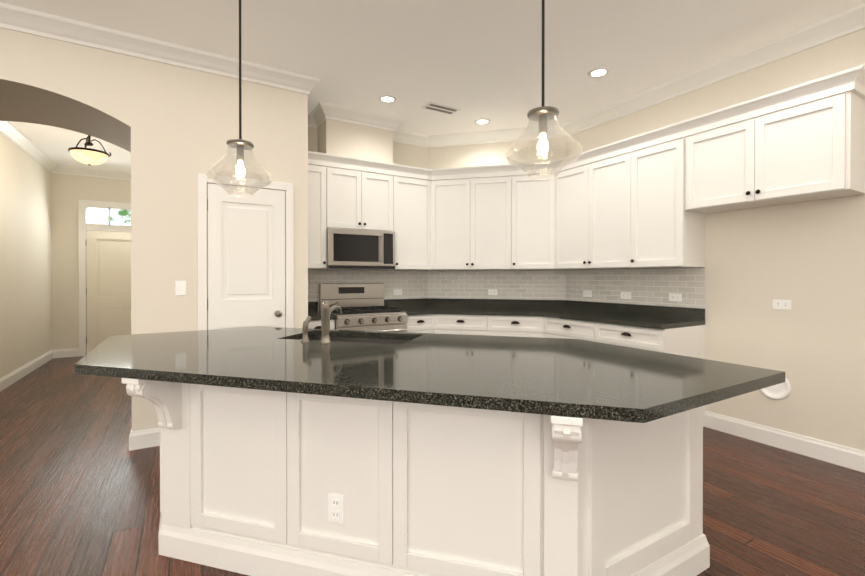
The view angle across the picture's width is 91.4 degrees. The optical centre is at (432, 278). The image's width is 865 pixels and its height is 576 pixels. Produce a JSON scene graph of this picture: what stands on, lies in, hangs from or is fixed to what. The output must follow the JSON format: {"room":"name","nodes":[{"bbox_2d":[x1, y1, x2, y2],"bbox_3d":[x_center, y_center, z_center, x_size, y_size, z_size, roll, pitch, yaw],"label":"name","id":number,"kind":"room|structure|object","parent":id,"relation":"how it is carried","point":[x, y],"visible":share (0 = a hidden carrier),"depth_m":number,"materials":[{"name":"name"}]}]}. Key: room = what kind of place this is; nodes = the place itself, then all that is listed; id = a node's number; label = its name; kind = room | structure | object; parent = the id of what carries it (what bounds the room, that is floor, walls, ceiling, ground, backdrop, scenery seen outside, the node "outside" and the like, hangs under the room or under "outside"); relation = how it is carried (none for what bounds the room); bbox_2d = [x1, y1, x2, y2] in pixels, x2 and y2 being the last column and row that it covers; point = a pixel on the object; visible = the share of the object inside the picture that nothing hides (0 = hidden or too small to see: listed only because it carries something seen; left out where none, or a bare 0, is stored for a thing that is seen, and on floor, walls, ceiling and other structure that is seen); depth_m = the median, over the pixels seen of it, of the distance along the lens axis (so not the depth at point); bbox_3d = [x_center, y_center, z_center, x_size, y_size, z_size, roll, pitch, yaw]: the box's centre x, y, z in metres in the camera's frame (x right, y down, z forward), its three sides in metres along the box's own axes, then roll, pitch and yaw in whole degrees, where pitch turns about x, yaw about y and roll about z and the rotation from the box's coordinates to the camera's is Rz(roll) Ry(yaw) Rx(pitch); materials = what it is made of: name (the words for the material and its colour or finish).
{"room":"kitchen","nodes":[
{"label":"kitchen","id":0,"kind":"room"},
{"bbox_2d":[0,133,51,378],"bbox_3d":[-5.097,-0.260,4.974,0.150,3.050,4.130,0,0,-31],"label":"wall","id":1,"kind":"structure","parent":0,"point":[25,271],"depth_m":5.49,"materials":[{"name":"paint"}]},
{"bbox_2d":[0,350,55,390],"bbox_3d":[-4.737,1.200,4.534,0.016,0.135,4.966,0,0,-31],"label":"baseboard","id":2,"kind":"structure","parent":1,"relation":"attached to","point":[16,375],"depth_m":5.50,"materials":[{"name":"paint"}]},
{"bbox_2d":[0,2,864,179],"bbox_3d":[-1.668,-1.709,2.017,8.550,0.125,12.400,0,0,-31],"label":"crown molding","id":3,"kind":"structure","parent":1,"relation":"attached to","point":[59,28],"depth_m":3.48,"materials":[{"name":"paint"}]},
{"bbox_2d":[51,173,130,353],"bbox_3d":[-5.357,-0.270,7.132,1.600,3.050,0.150,0,0,-31],"label":"wall","id":4,"kind":"structure","parent":0,"point":[68,191],"depth_m":6.77,"materials":[{"name":"paint"}]},
{"bbox_2d":[56,348,78,357],"bbox_3d":[-5.840,1.189,6.757,0.300,0.135,0.016,0,0,-31],"label":"baseboard","id":5,"kind":"structure","parent":4,"relation":"attached to","point":[73,352],"depth_m":6.75,"materials":[{"name":"paint"}]},
{"bbox_2d":[78,200,130,356],"bbox_3d":[-5.239,-0.010,7.100,1.100,2.530,0.028,0,0,-31],"label":"door frame","id":6,"kind":"structure","parent":4,"relation":"attached to","point":[83,227],"depth_m":6.84,"materials":[{"name":"paint"}]},
{"bbox_2d":[86,230,130,353],"bbox_3d":[-5.232,0.229,7.083,0.911,2.028,0.062,0,0,-31],"label":"front door","id":7,"kind":"structure","parent":4,"relation":"in","point":[108,274],"depth_m":7.01,"materials":[{"name":"paint"}]},
{"bbox_2d":[86,206,130,226],"bbox_3d":[-5.242,-1.032,7.100,0.910,0.305,0.015,0,0,-31],"label":"transom window","id":8,"kind":"structure","parent":4,"relation":"in","point":[105,216],"depth_m":7.01,"materials":[{"name":"clear glass"}]},
{"bbox_2d":[0,28,307,431],"bbox_3d":[-3.799,-0.250,2.779,5.650,3.050,0.970,0,0,-31],"label":"wall","id":9,"kind":"structure","parent":0,"point":[172,129],"depth_m":3.26,"materials":[{"name":"paint"}]},
{"bbox_2d":[129,429,135,450],"bbox_3d":[-2.451,1.204,3.487,0.016,0.135,0.836,0,0,-31],"label":"baseboard","id":10,"kind":"structure","parent":9,"relation":"attached to","point":[132,437],"depth_m":3.14,"materials":[{"name":"paint"}]},
{"bbox_2d":[136,427,159,449],"bbox_3d":[-2.048,1.205,3.249,0.435,0.135,0.016,0,0,-31],"label":"baseboard","id":11,"kind":"structure","parent":9,"relation":"attached to","point":[147,438],"depth_m":3.18,"materials":[{"name":"paint"}]},
{"bbox_2d":[175,281,185,294],"bbox_3d":[-1.965,0.073,3.297,0.072,0.115,0.008,0,0,-31],"label":"light switch","id":12,"kind":"object","parent":9,"relation":"attached to","point":[180,287],"visible":1,"depth_m":3.29,"materials":[{"name":"white plastic"}]},
{"bbox_2d":[197,173,293,330],"bbox_3d":[-1.544,0.219,3.535,0.738,2.105,0.028,0,0,-31],"label":"door frame","id":13,"kind":"structure","parent":9,"relation":"attached to","point":[203,180],"depth_m":3.44,"materials":[{"name":"paint"}]},
{"bbox_2d":[207,183,284,329],"bbox_3d":[-1.530,0.248,3.506,0.601,2.023,0.088,0,0,-31],"label":"pantry door","id":14,"kind":"structure","parent":9,"relation":"in","point":[246,261],"depth_m":3.52,"materials":[{"name":"paint"}]},
{"bbox_2d":[308,302,317,309],"bbox_3d":[-1.398,0.303,4.578,0.309,0.100,0.020,0,0,-31],"label":"backsplash","id":15,"kind":"structure","parent":9,"relation":"attached to","point":[311,305],"depth_m":4.62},
{"bbox_2d":[308,151,326,268],"bbox_3d":[-1.289,-0.692,4.450,0.372,1.175,0.344,0,0,-31],"label":"upper cabinet","id":16,"kind":"object","parent":9,"relation":"attached to","point":[317,235],"depth_m":4.32,"materials":[{"name":"paint"}]},
{"bbox_2d":[317,119,392,162],"bbox_3d":[-0.857,-1.534,4.711,0.761,0.500,0.330,0,0,-31],"label":"wall","id":17,"kind":"structure","parent":0,"point":[335,137],"depth_m":4.55,"materials":[{"name":"paint"}]},
{"bbox_2d":[324,153,387,230],"bbox_3d":[-0.853,-0.905,4.707,0.759,0.750,0.344,0,0,-31],"label":"upper cabinet","id":18,"kind":"object","parent":17,"relation":"attached to","point":[355,189],"depth_m":4.53,"materials":[{"name":"paint"}]},
{"bbox_2d":[326,228,394,269],"bbox_3d":[-0.826,-0.318,4.664,0.755,0.421,0.448,0,0,-31],"label":"microwave","id":19,"kind":"object","parent":18,"relation":"attached to","point":[358,249],"visible":0.92,"depth_m":4.50,"materials":[{"name":"silver metal"}]},
{"bbox_2d":[382,163,427,269],"bbox_3d":[-0.309,-0.694,5.009,0.601,1.175,0.379,0,0,-31],"label":"upper cabinet","id":20,"kind":"object","parent":17,"relation":"attached to","point":[407,185],"depth_m":4.86,"materials":[{"name":"paint"}]},
{"bbox_2d":[308,127,426,269],"bbox_3d":[-0.823,-0.260,5.016,4.050,3.050,0.150,0,0,-31],"label":"wall","id":21,"kind":"structure","parent":0,"point":[409,155],"depth_m":5.20,"materials":[{"name":"paint"}]},
{"bbox_2d":[308,267,704,310],"bbox_3d":[0.404,0.134,4.066,2.890,0.471,2.722,0,0,-31],"label":"tile backsplash","id":22,"kind":"structure","parent":21,"relation":"attached to","point":[651,286],"depth_m":4.91,"materials":[{"name":"white tile"}]},
{"bbox_2d":[394,289,401,294],"bbox_3d":[-0.421,0.164,5.154,0.115,0.072,0.007,0,0,-31],"label":"outlet","id":23,"kind":"object","parent":22,"relation":"attached to","point":[397,291],"visible":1,"depth_m":5.15,"materials":[{"name":"white plastic"}]},
{"bbox_2d":[488,289,497,294],"bbox_3d":[0.737,0.164,5.159,0.115,0.072,0.007,0,0,14],"label":"outlet","id":24,"kind":"object","parent":22,"relation":"attached to","point":[492,291],"visible":1,"depth_m":5.16,"materials":[{"name":"white plastic"}]},
{"bbox_2d":[583,290,591,296],"bbox_3d":[1.716,0.166,4.678,0.007,0.072,0.115,0,0,-31],"label":"outlet","id":25,"kind":"object","parent":22,"relation":"attached to","point":[586,293],"visible":1,"depth_m":4.68,"materials":[{"name":"white plastic"}]},
{"bbox_2d":[621,292,630,298],"bbox_3d":[1.955,0.168,4.274,0.007,0.072,0.115,0,0,-31],"label":"outlet","id":26,"kind":"object","parent":22,"relation":"attached to","point":[625,295],"visible":1,"depth_m":4.27,"materials":[{"name":"white plastic"}]},
{"bbox_2d":[669,293,681,301],"bbox_3d":[2.210,0.170,3.843,0.007,0.072,0.115,0,0,-31],"label":"outlet","id":27,"kind":"object","parent":22,"relation":"attached to","point":[675,297],"visible":1,"depth_m":3.84,"materials":[{"name":"white plastic"}]},
{"bbox_2d":[0,356,864,575],"bbox_3d":[-1.668,1.329,2.031,8.850,0.100,12.700,0,0,-31],"label":"floor","id":28,"kind":"structure","parent":0,"point":[79,488],"depth_m":2.45,"materials":[{"name":"brown wood"}]},
{"bbox_2d":[308,318,335,329],"bbox_3d":[-1.246,0.831,4.323,0.309,0.874,0.618,0,0,-31],"label":"base cabinet","id":29,"kind":"object","parent":28,"relation":"on","point":[312,325],"depth_m":4.05,"materials":[{"name":"paint"}]},
{"bbox_2d":[308,310,335,321],"bbox_3d":[-1.241,0.374,4.311,0.309,0.040,0.640,0,0,-31],"label":"countertop","id":30,"kind":"structure","parent":29,"relation":"on","point":[316,315],"depth_m":4.09,"materials":[{"name":"black stone"}]},
{"bbox_2d":[319,283,407,331],"bbox_3d":[-0.743,0.660,4.529,0.753,1.215,0.717,0,0,-31],"label":"range","id":31,"kind":"object","parent":28,"relation":"on","point":[363,307],"visible":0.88,"depth_m":4.56,"materials":[{"name":"silver metal"}]},
{"bbox_2d":[406,314,431,332],"bbox_3d":[-0.261,0.828,4.885,0.425,0.874,0.653,0,0,-31],"label":"base cabinet","id":32,"kind":"object","parent":28,"relation":"on","point":[414,325],"depth_m":4.62,"materials":[{"name":"paint"}]},
{"bbox_2d":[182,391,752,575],"bbox_3d":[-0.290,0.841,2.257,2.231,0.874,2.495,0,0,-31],"label":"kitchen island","id":33,"kind":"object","parent":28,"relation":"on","point":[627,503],"depth_m":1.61,"materials":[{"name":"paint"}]},
{"bbox_2d":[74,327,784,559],"bbox_3d":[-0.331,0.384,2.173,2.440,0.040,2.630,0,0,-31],"label":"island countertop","id":34,"kind":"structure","parent":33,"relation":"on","point":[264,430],"depth_m":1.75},
{"bbox_2d":[301,301,341,343],"bbox_3d":[-0.611,0.242,2.420,0.249,0.240,0.210,0,0,-31],"label":"faucet","id":35,"kind":"object","parent":34,"relation":"on","point":[326,310],"visible":1,"depth_m":2.37,"materials":[{"name":"grey metal"}]},
{"bbox_2d":[432,322,519,336],"bbox_3d":[0.664,0.829,4.841,1.321,0.874,1.320,0,0,-31],"label":"base cabinet","id":36,"kind":"object","parent":28,"relation":"on","point":[437,327],"depth_m":4.65,"materials":[{"name":"paint"}]},
{"bbox_2d":[572,338,599,341],"bbox_3d":[1.577,0.831,4.297,0.654,0.874,0.745,0,0,-31],"label":"base cabinet","id":37,"kind":"object","parent":28,"relation":"on","point":[588,339],"depth_m":3.92,"materials":[{"name":"paint"}]},
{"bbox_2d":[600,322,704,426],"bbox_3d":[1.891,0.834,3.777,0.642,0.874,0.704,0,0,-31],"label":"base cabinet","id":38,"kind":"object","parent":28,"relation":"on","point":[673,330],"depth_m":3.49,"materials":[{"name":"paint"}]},
{"bbox_2d":[387,302,703,338],"bbox_3d":[0.868,0.374,4.346,1.822,0.040,2.728,0,0,-31],"label":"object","id":39,"kind":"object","parent":38,"relation":"on","point":[502,317],"depth_m":4.45,"materials":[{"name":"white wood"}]},
{"bbox_2d":[0,0,864,171],"bbox_3d":[-1.668,-1.821,2.017,8.850,0.100,12.700,0,0,-31],"label":"ceiling","id":40,"kind":"structure","parent":0,"point":[473,60],"depth_m":3.19,"materials":[{"name":"paint"}]},
{"bbox_2d":[68,135,110,165],"bbox_3d":[-4.062,-1.563,4.999,0.392,0.440,0.418,0,0,-31],"label":"ceiling light","id":41,"kind":"object","parent":40,"relation":"hanging from","point":[88,156],"visible":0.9,"depth_m":4.92,"materials":[{"name":"beige glass"}]},
{"bbox_2d":[206,0,272,196],"bbox_3d":[-1.041,-1.112,2.286,0.332,1.318,0.332,0,0,-31],"label":"pendant light","id":42,"kind":"object","parent":40,"relation":"hanging from","point":[240,145],"visible":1,"depth_m":2.28,"materials":[{"name":"clear glass"}]},
{"bbox_2d":[378,95,396,102],"bbox_3d":[-0.444,-1.776,4.181,0.184,0.010,0.184,0,0,-31],"label":"recessed light","id":43,"kind":"object","parent":40,"relation":"in","point":[387,99],"visible":1,"depth_m":4.17,"materials":[{"name":"paint"}]},
{"bbox_2d":[421,102,460,114],"bbox_3d":[0.091,-1.777,4.417,0.380,0.009,0.170,0,0,-31],"label":"ceiling vent","id":44,"kind":"object","parent":40,"relation":"in","point":[432,106],"visible":1,"depth_m":4.40,"materials":[{"name":"metal"}]},
{"bbox_2d":[474,118,490,124],"bbox_3d":[0.566,-1.779,4.791,0.184,0.010,0.184,0,0,-31],"label":"recessed light","id":45,"kind":"object","parent":40,"relation":"in","point":[483,121],"visible":1,"depth_m":4.78,"materials":[{"name":"paint"}]},
{"bbox_2d":[505,0,582,178],"bbox_3d":[0.486,-1.110,1.857,0.332,1.318,0.332,0,0,-31],"label":"pendant light","id":46,"kind":"object","parent":40,"relation":"hanging from","point":[543,114],"visible":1,"depth_m":1.85,"materials":[{"name":"clear glass"}]},
{"bbox_2d":[587,67,609,77],"bbox_3d":[1.432,-1.774,3.642,0.184,0.010,0.184,0,0,-31],"label":"recessed light","id":47,"kind":"object","parent":40,"relation":"in","point":[599,72],"visible":1,"depth_m":3.63,"materials":[{"name":"paint"}]},
{"bbox_2d":[427,138,565,298],"bbox_3d":[0.767,-0.261,5.240,1.803,3.050,0.150,0,0,14],"label":"wall","id":48,"kind":"structure","parent":0,"point":[485,154],"depth_m":5.19,"materials":[{"name":"paint"}]},
{"bbox_2d":[424,161,555,269],"bbox_3d":[0.698,-0.694,4.967,1.287,1.175,1.287,0,0,-31],"label":"upper cabinet","id":49,"kind":"object","parent":48,"relation":"attached to","point":[492,217],"depth_m":4.84,"materials":[{"name":"paint"}]},
{"bbox_2d":[566,28,864,450],"bbox_3d":[3.128,-0.248,2.461,0.150,3.050,8.570,0,0,-31],"label":"wall","id":50,"kind":"structure","parent":0,"point":[807,258],"depth_m":3.13,"materials":[{"name":"paint"}]},
{"bbox_2d":[556,135,635,268],"bbox_3d":[1.711,-0.691,4.333,0.379,1.175,1.034,0,0,-31],"label":"upper cabinet","id":51,"kind":"object","parent":50,"relation":"attached to","point":[596,192],"depth_m":4.17,"materials":[{"name":"paint"}]},
{"bbox_2d":[636,122,704,267],"bbox_3d":[2.064,-0.688,3.771,0.344,1.175,0.527,0,0,-31],"label":"upper cabinet","id":52,"kind":"object","parent":50,"relation":"attached to","point":[650,199],"depth_m":3.61,"materials":[{"name":"paint"}]},
{"bbox_2d":[680,69,864,216],"bbox_3d":[2.454,-0.914,3.111,0.344,0.717,1.000,0,0,-31],"label":"upper cabinet","id":53,"kind":"object","parent":50,"relation":"attached to","point":[806,142],"depth_m":2.91,"materials":[{"name":"paint"}]},
{"bbox_2d":[760,377,790,399],"bbox_3d":[2.592,0.813,3.209,0.014,0.210,0.210,0,0,-31],"label":"wall box","id":54,"kind":"object","parent":50,"relation":"attached to","point":[780,391],"visible":0.56,"depth_m":3.18,"materials":[{"name":"white plastic"}]},
{"bbox_2d":[773,299,790,309],"bbox_3d":[2.619,0.193,3.168,0.007,0.072,0.115,0,0,-31],"label":"outlet","id":55,"kind":"object","parent":50,"relation":"attached to","point":[782,304],"visible":1,"depth_m":3.16,"materials":[{"name":"white plastic"}]},
{"bbox_2d":[704,411,864,472],"bbox_3d":[3.744,1.215,1.264,0.016,0.135,5.510,0,0,-31],"label":"baseboard","id":56,"kind":"structure","parent":50,"relation":"attached to","point":[844,456],"depth_m":3.12,"materials":[{"name":"paint"}]}
]}

